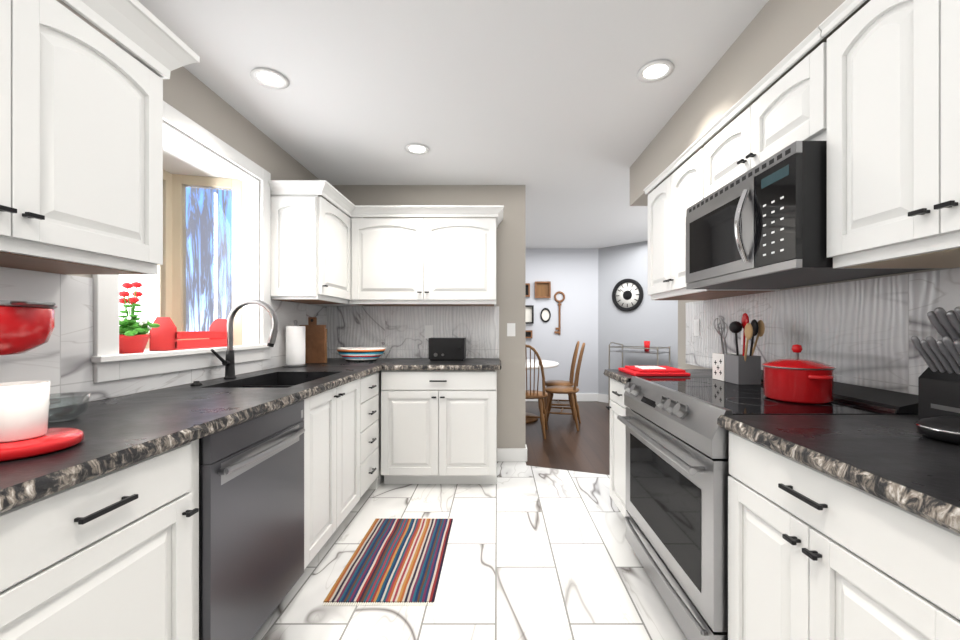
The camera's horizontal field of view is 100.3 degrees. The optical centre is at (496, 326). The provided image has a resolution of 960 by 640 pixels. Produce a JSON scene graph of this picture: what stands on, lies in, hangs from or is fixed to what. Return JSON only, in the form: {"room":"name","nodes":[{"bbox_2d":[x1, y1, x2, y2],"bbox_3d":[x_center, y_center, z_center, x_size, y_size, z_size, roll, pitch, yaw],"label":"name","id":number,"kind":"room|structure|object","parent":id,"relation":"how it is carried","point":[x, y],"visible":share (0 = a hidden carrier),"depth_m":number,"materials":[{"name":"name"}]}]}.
{"room":"kitchen","nodes":[
{"label":"kitchen","id":0,"kind":"room"},
{"bbox_2d":[138,0,768,248],"bbox_3d":[0.620,-1.335,2.525,4.960,0.079,8.550,0,0,0],"label":"ceiling","id":1,"kind":"structure","parent":0,"point":[561,111],"depth_m":2.14,"materials":[{"name":"white paint"}]},
{"bbox_2d":[250,68,288,88],"bbox_3d":[-1.180,-1.291,2.080,0.176,0.006,0.176,0,0,0],"label":"recessed light","id":2,"kind":"object","parent":1,"relation":"in","point":[269,78],"visible":1,"depth_m":2.08,"materials":[{"name":"white paint"}]},
{"bbox_2d":[405,144,428,154],"bbox_3d":[-0.580,-1.291,2.900,0.176,0.006,0.176,0,0,0],"label":"recessed light","id":3,"kind":"object","parent":1,"relation":"in","point":[419,149],"visible":1,"depth_m":2.90,"materials":[{"name":"white paint"}]},
{"bbox_2d":[637,60,673,82],"bbox_3d":[0.800,-1.291,2.020,0.176,0.006,0.176,0,0,0],"label":"recessed light","id":4,"kind":"object","parent":1,"relation":"in","point":[656,71],"visible":1,"depth_m":2.02,"materials":[{"name":"white paint"}]},
{"bbox_2d":[251,462,687,639],"bbox_3d":[-0.085,1.240,1.010,3.350,0.030,5.520,0,0,0],"label":"floor","id":5,"kind":"structure","parent":0,"point":[536,553],"depth_m":1.99,"materials":[{"name":"tile"}]},
{"bbox_2d":[0,426,215,639],"bbox_3d":[-1.221,0.775,0.887,0.668,0.898,0.668,0,0,0],"label":"base cabinet","id":6,"kind":"object","parent":5,"relation":"on","point":[113,556],"depth_m":0.91,"materials":[{"name":"white paint"}]},
{"bbox_2d":[0,438,195,513],"bbox_3d":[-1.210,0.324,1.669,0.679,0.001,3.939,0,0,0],"label":"countertop","id":7,"kind":"structure","parent":6,"relation":"on","point":[193,439],"depth_m":0.86,"materials":[{"name":"stone"}]},
{"bbox_2d":[0,300,83,461],"bbox_3d":[-1.183,0.112,0.920,0.375,0.343,0.290,0,0,0],"label":"stand mixer","id":8,"kind":"object","parent":7,"relation":"on","point":[25,430],"visible":1,"depth_m":0.91,"materials":[{"name":"red metal"}]},
{"bbox_2d":[0,380,50,442],"bbox_3d":[-1.100,0.192,0.935,0.098,0.125,0.129,0,0,0],"label":"mixing bowl","id":9,"kind":"object","parent":8,"relation":"on","point":[24,405],"depth_m":0.90,"materials":[{"name":"white ceramic"}]},
{"bbox_2d":[48,392,90,422],"bbox_3d":[-1.330,0.246,1.220,0.130,0.075,0.130,0,0,0],"label":"glass bowl","id":10,"kind":"object","parent":7,"relation":"on","point":[83,399],"visible":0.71,"depth_m":1.22,"materials":[{"name":"clear glass"}]},
{"bbox_2d":[190,381,202,385],"bbox_3d":[-1.465,0.274,1.950,0.048,0.020,0.048,0,0,0],"label":"cover","id":11,"kind":"object","parent":7,"relation":"on","point":[196,383],"visible":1,"depth_m":1.94,"materials":[{"name":"black metal"}]},
{"bbox_2d":[211,299,277,378],"bbox_3d":[-1.358,0.065,2.165,0.294,0.438,0.149,0,0,0],"label":"faucet","id":12,"kind":"object","parent":7,"relation":"on","point":[228,362],"visible":0.98,"depth_m":2.20,"materials":[{"name":"black"}]},
{"bbox_2d":[284,320,306,366],"bbox_3d":[-1.460,0.117,2.900,0.150,0.334,0.150,0,0,0],"label":"paper towel","id":13,"kind":"object","parent":7,"relation":"on","point":[295,345],"visible":1,"depth_m":2.85,"materials":[{"name":"white paper"}]},
{"bbox_2d":[299,317,326,362],"bbox_3d":[-1.448,0.103,3.183,0.200,0.360,0.106,0,0,0],"label":"cutting boards","id":14,"kind":"object","parent":7,"relation":"on","point":[315,343],"visible":0.83,"depth_m":3.13,"materials":[{"name":"brown wood"}]},
{"bbox_2d":[337,347,384,361],"bbox_3d":[-1.140,0.229,3.360,0.400,0.110,0.272,0,0,0],"label":"bowl","id":15,"kind":"object","parent":7,"relation":"on","point":[358,354],"visible":1,"depth_m":3.27,"materials":[{"name":"multicoloured ceramic"}]},
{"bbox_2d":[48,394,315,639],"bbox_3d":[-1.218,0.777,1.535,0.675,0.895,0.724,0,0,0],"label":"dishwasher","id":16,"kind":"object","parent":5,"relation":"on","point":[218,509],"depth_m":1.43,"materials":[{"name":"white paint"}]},
{"bbox_2d":[248,370,391,521],"bbox_3d":[-1.187,0.775,2.785,0.737,0.898,0.505,0,0,0],"label":"base cabinet","id":17,"kind":"object","parent":5,"relation":"on","point":[354,407],"depth_m":2.43,"materials":[{"name":"white paint"}]},
{"bbox_2d":[323,518,452,605],"bbox_3d":[-0.525,1.220,2.158,0.490,0.008,0.805,0,0,0],"label":"striped rug","id":18,"kind":"object","parent":5,"relation":"on","point":[396,560],"visible":1,"depth_m":2.04,"materials":[{"name":"multicoloured fabric"}]},
{"bbox_2d":[380,362,499,483],"bbox_3d":[-0.441,0.775,3.332,0.876,0.898,0.627,0,0,0],"label":"base cabinet","id":19,"kind":"object","parent":5,"relation":"on","point":[444,414],"depth_m":3.02,"materials":[{"name":"white paint"}]},
{"bbox_2d":[429,338,465,360],"bbox_3d":[-0.425,0.188,3.435,0.300,0.191,0.190,0,0,0],"label":"toaster","id":20,"kind":"object","parent":19,"relation":"on","point":[447,349],"visible":1,"depth_m":3.36,"materials":[{"name":"black metal"}]},
{"bbox_2d":[607,381,618,508],"bbox_3d":[1.104,0.776,2.439,0.712,0.896,0.438,0,0,0],"label":"base cabinet","id":21,"kind":"object","parent":5,"relation":"on","point":[614,389],"depth_m":2.55,"materials":[{"name":"white paint"}]},
{"bbox_2d":[603,369,712,384],"bbox_3d":[1.087,0.305,2.467,0.744,0.040,0.498,0,0,0],"label":"countertop","id":22,"kind":"structure","parent":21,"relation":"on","point":[614,374],"depth_m":2.48,"materials":[{"name":"black stone"}]},
{"bbox_2d":[618,366,690,375],"bbox_3d":[0.950,0.264,2.450,0.320,0.040,0.320,0,0,0],"label":"towel","id":23,"kind":"object","parent":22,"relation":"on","point":[651,371],"visible":0.98,"depth_m":2.33,"materials":[{"name":"red fabric"}]},
{"bbox_2d":[619,377,918,639],"bbox_3d":[1.082,0.760,1.760,0.745,0.927,1.045,0,0,0],"label":"oven range","id":24,"kind":"object","parent":5,"relation":"on","point":[677,452],"depth_m":1.48,"materials":[{"name":"silver metal"}]},
{"bbox_2d":[639,377,917,412],"bbox_3d":[1.112,0.285,1.760,0.685,0.023,0.906,0,0,0],"label":"cooktop","id":25,"kind":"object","parent":24,"relation":"on","point":[735,398],"depth_m":1.52,"materials":[{"name":"black glass"}]},
{"bbox_2d":[713,313,764,384],"bbox_3d":[1.224,0.105,2.052,0.131,0.352,0.330,0,0,0],"label":"utensil holder","id":26,"kind":"object","parent":25,"relation":"on","point":[744,368],"visible":1,"depth_m":1.98,"materials":[{"name":"grey metal"}]},
{"bbox_2d":[761,344,835,403],"bbox_3d":[1.170,0.174,1.560,0.231,0.214,0.296,0,0,0],"label":"pot","id":27,"kind":"object","parent":25,"relation":"on","point":[798,380],"visible":1,"depth_m":1.48,"materials":[{"name":"red metal"}]},
{"bbox_2d":[735,429,959,639],"bbox_3d":[1.104,0.776,0.925,0.712,0.896,0.746,0,0,0],"label":"base cabinet","id":28,"kind":"object","parent":5,"relation":"on","point":[751,512],"depth_m":0.92,"materials":[{"name":"white paint"}]},
{"bbox_2d":[735,433,959,536],"bbox_3d":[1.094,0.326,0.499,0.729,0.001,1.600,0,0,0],"label":"countertop","id":29,"kind":"structure","parent":28,"relation":"on","point":[868,491],"depth_m":0.80,"materials":[{"name":"stone"}]},
{"bbox_2d":[911,306,959,419],"bbox_3d":[1.346,0.113,1.137,0.224,0.341,0.155,0,0,0],"label":"knife block","id":30,"kind":"object","parent":29,"relation":"on","point":[938,386],"visible":1,"depth_m":1.16,"materials":[{"name":"black"}]},
{"bbox_2d":[914,416,959,444],"bbox_3d":[1.160,0.255,1.000,0.162,0.058,0.162,0,0,0],"label":"dish","id":31,"kind":"object","parent":29,"relation":"on","point":[946,429],"visible":1,"depth_m":0.99,"materials":[{"name":"black ceramic"}]},
{"bbox_2d":[919,505,959,639],"bbox_3d":[1.104,0.776,0.191,0.712,0.896,0.981,0,0,0],"label":"base cabinet","id":32,"kind":"object","parent":5,"relation":"on","point":[939,550],"depth_m":0.67,"materials":[{"name":"white paint"}]},
{"bbox_2d":[6,0,959,447],"bbox_3d":[0.450,-0.035,2.500,5.140,2.520,8.440,0,0,0],"label":"wall","id":33,"kind":"structure","parent":0,"point":[766,42],"depth_m":3.65,"materials":[{"name":"grey paint"}]},
{"bbox_2d":[0,0,171,274],"bbox_3d":[-1.382,-0.610,0.967,0.350,0.840,0.965,0,0,0],"label":"upper cabinet","id":34,"kind":"object","parent":33,"relation":"attached to","point":[81,146],"depth_m":1.17,"materials":[{"name":"white paint"}]},
{"bbox_2d":[0,267,327,408],"bbox_3d":[-1.555,0.048,1.030,0.007,0.472,5.239,0,0,0],"label":"tile backsplash","id":35,"kind":"structure","parent":33,"relation":"attached to","point":[64,361],"depth_m":1.47,"materials":[{"name":"tile"}]},
{"bbox_2d":[91,101,274,382],"bbox_3d":[-1.812,-0.415,2.130,0.595,1.260,1.200,0,0,0],"label":"window","id":36,"kind":"structure","parent":33,"relation":"in","point":[216,249],"depth_m":2.56,"materials":[{"name":"white paint"}]},
{"bbox_2d":[119,282,159,353],"bbox_3d":[-1.745,-0.046,1.898,0.213,0.341,0.234,0,0,0],"label":"flower pot","id":37,"kind":"object","parent":36,"relation":"in","point":[133,337],"visible":0.79,"depth_m":1.87,"materials":[{"name":"red ceramic"}]},
{"bbox_2d":[149,317,226,350],"bbox_3d":[-1.725,0.036,2.281,0.130,0.175,0.442,0,0,0],"label":"crate","id":38,"kind":"object","parent":36,"relation":"in","point":[165,335],"visible":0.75,"depth_m":2.12,"materials":[{"name":"red paint"}]},
{"bbox_2d":[268,180,355,303],"bbox_3d":[-1.349,-0.588,3.020,0.416,0.795,0.594,0,0,0],"label":"upper cabinet","id":39,"kind":"object","parent":33,"relation":"attached to","point":[313,241],"depth_m":2.74,"materials":[{"name":"white paint"}]},
{"bbox_2d":[312,304,347,305],"bbox_3d":[-1.349,-0.588,3.448,0.416,0.795,0.384,0,0,0],"label":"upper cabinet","id":40,"kind":"object","parent":33,"relation":"attached to","point":[312,304],"depth_m":3.38,"materials":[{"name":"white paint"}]},
{"bbox_2d":[328,306,498,357],"bbox_3d":[-0.755,0.048,3.646,1.549,0.472,0.008,0,0,0],"label":"tile backsplash","id":41,"kind":"structure","parent":33,"relation":"attached to","point":[398,329],"depth_m":3.64,"materials":[{"name":"tile"}]},
{"bbox_2d":[425,325,432,338],"bbox_3d":[-0.620,0.045,3.638,0.075,0.120,0.008,0,0,0],"label":"outlet","id":42,"kind":"object","parent":41,"relation":"attached to","point":[429,330],"depth_m":3.64,"materials":[{"name":"white plastic"}]},
{"bbox_2d":[348,205,499,305],"bbox_3d":[-0.613,-0.588,3.448,1.216,0.795,0.384,0,0,0],"label":"upper cabinet","id":43,"kind":"object","parent":33,"relation":"attached to","point":[400,261],"depth_m":3.30,"materials":[{"name":"white paint"}]},
{"bbox_2d":[507,323,514,335],"bbox_3d":[0.130,0.025,3.644,0.075,0.120,0.012,0,0,0],"label":"light switch","id":44,"kind":"object","parent":33,"relation":"attached to","point":[510,326],"depth_m":3.64,"materials":[{"name":"white plastic"}]},
{"bbox_2d":[525,281,564,337],"bbox_3d":[0.741,-0.280,6.570,0.762,0.930,0.062,0,0,0],"label":"wall art","id":45,"kind":"object","parent":33,"relation":"attached to","point":[542,289],"visible":0.71,"depth_m":6.58,"materials":[{"name":"black wood"}]},
{"bbox_2d":[497,393,610,461],"bbox_3d":[1.151,1.159,4.929,3.497,0.129,3.339,0,0,0],"label":"baseboard","id":46,"kind":"structure","parent":33,"relation":"attached to","point":[511,454],"depth_m":3.64,"materials":[{"name":"white paint"}]},
{"bbox_2d":[612,279,643,311],"bbox_3d":[2.022,-0.495,6.216,0.043,0.510,0.510,0,0,-45],"label":"wall clock","id":47,"kind":"object","parent":33,"relation":"attached to","point":[627,295],"visible":1,"depth_m":6.21,"materials":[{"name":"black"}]},
{"bbox_2d":[643,132,763,299],"bbox_3d":[1.268,-0.586,2.457,0.400,0.791,0.763,0,0,0],"label":"upper cabinet","id":48,"kind":"object","parent":33,"relation":"attached to","point":[684,181],"depth_m":2.54,"materials":[{"name":"white paint"}]},
{"bbox_2d":[671,160,844,291],"bbox_3d":[1.191,-0.403,1.793,0.534,0.415,0.552,0,0,0],"label":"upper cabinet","id":49,"kind":"object","parent":33,"relation":"attached to","point":[711,226],"depth_m":1.83,"materials":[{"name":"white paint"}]},
{"bbox_2d":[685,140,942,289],"bbox_3d":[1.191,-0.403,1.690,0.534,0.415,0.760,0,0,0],"label":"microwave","id":50,"kind":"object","parent":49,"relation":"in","point":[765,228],"depth_m":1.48,"materials":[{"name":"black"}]},
{"bbox_2d":[699,36,818,187],"bbox_3d":[1.268,-0.780,1.687,0.400,0.328,0.763,0,0,0],"label":"upper cabinet","id":51,"kind":"object","parent":33,"relation":"attached to","point":[790,106],"depth_m":1.57,"materials":[{"name":"white paint"}]},
{"bbox_2d":[686,268,959,394],"bbox_3d":[1.465,0.048,0.756,0.007,0.472,4.690,0,0,0],"label":"tile backsplash","id":52,"kind":"structure","parent":33,"relation":"attached to","point":[861,332],"depth_m":1.67,"materials":[{"name":"tile"}]},
{"bbox_2d":[694,319,699,335],"bbox_3d":[1.458,0.005,2.920,0.008,0.120,0.075,0,0,0],"label":"outlet","id":53,"kind":"object","parent":52,"relation":"attached to","point":[696,322],"depth_m":2.90,"materials":[{"name":"white plastic"}]},
{"bbox_2d":[741,328,749,344],"bbox_3d":[1.458,0.045,2.350,0.008,0.120,0.075,0,0,0],"label":"outlet","id":54,"kind":"object","parent":52,"relation":"attached to","point":[742,328],"depth_m":2.37,"materials":[{"name":"white plastic"}]},
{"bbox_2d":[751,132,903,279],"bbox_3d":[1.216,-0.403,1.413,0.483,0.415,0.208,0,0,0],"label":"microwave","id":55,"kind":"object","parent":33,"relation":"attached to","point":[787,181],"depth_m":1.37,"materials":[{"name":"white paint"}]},
{"bbox_2d":[819,0,959,271],"bbox_3d":[1.268,-0.567,0.930,0.400,0.753,0.736,0,0,0],"label":"upper cabinet","id":56,"kind":"object","parent":33,"relation":"attached to","point":[835,157],"depth_m":1.09,"materials":[{"name":"white paint"}]},
{"bbox_2d":[525,401,609,474],"bbox_3d":[1.175,1.240,4.941,3.850,0.030,3.719,0,0,0],"label":"floor","id":57,"kind":"structure","parent":0,"point":[565,444],"depth_m":4.36,"materials":[{"name":"brown wood"}]},
{"bbox_2d":[525,344,547,438],"bbox_3d":[0.355,0.708,4.569,0.452,1.038,0.508,0,0,10],"label":"dining chair","id":58,"kind":"object","parent":57,"relation":"on","point":[540,396],"visible":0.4,"depth_m":4.39,"materials":[{"name":"brown wood"}]},
{"bbox_2d":[525,359,558,422],"bbox_3d":[0.250,0.847,5.350,1.140,0.754,1.140,0,0,0],"label":"dining table","id":59,"kind":"object","parent":57,"relation":"on","point":[549,364],"visible":0.31,"depth_m":5.15,"materials":[{"name":"white wood"}]},
{"bbox_2d":[544,341,579,418],"bbox_3d":[0.871,0.708,5.476,0.508,1.038,0.452,0,0,8],"label":"dining chair","id":60,"kind":"object","parent":57,"relation":"on","point":[559,382],"visible":0.56,"depth_m":5.33,"materials":[{"name":"brown wood"}]},
{"bbox_2d":[541,343,584,430],"bbox_3d":[0.830,0.708,4.942,0.508,1.038,0.452,0,0,15],"label":"dining chair","id":61,"kind":"object","parent":57,"relation":"on","point":[570,390],"visible":0.92,"depth_m":4.81,"materials":[{"name":"brown wood"}]},
{"bbox_2d":[608,341,669,409],"bbox_3d":[2.029,0.712,5.801,0.459,1.024,0.839,0,0,-45],"label":"bar cart","id":62,"kind":"object","parent":57,"relation":"on","point":[646,348],"visible":0.42,"depth_m":5.71,"materials":[{"name":"silver metal"}]},
{"bbox_2d":[643,341,650,351],"bbox_3d":[2.135,0.275,5.695,0.086,0.150,0.086,0,0,0],"label":"cup","id":63,"kind":"object","parent":62,"relation":"on","point":[646,343],"depth_m":5.66,"materials":[{"name":"red ceramic"}]}
]}

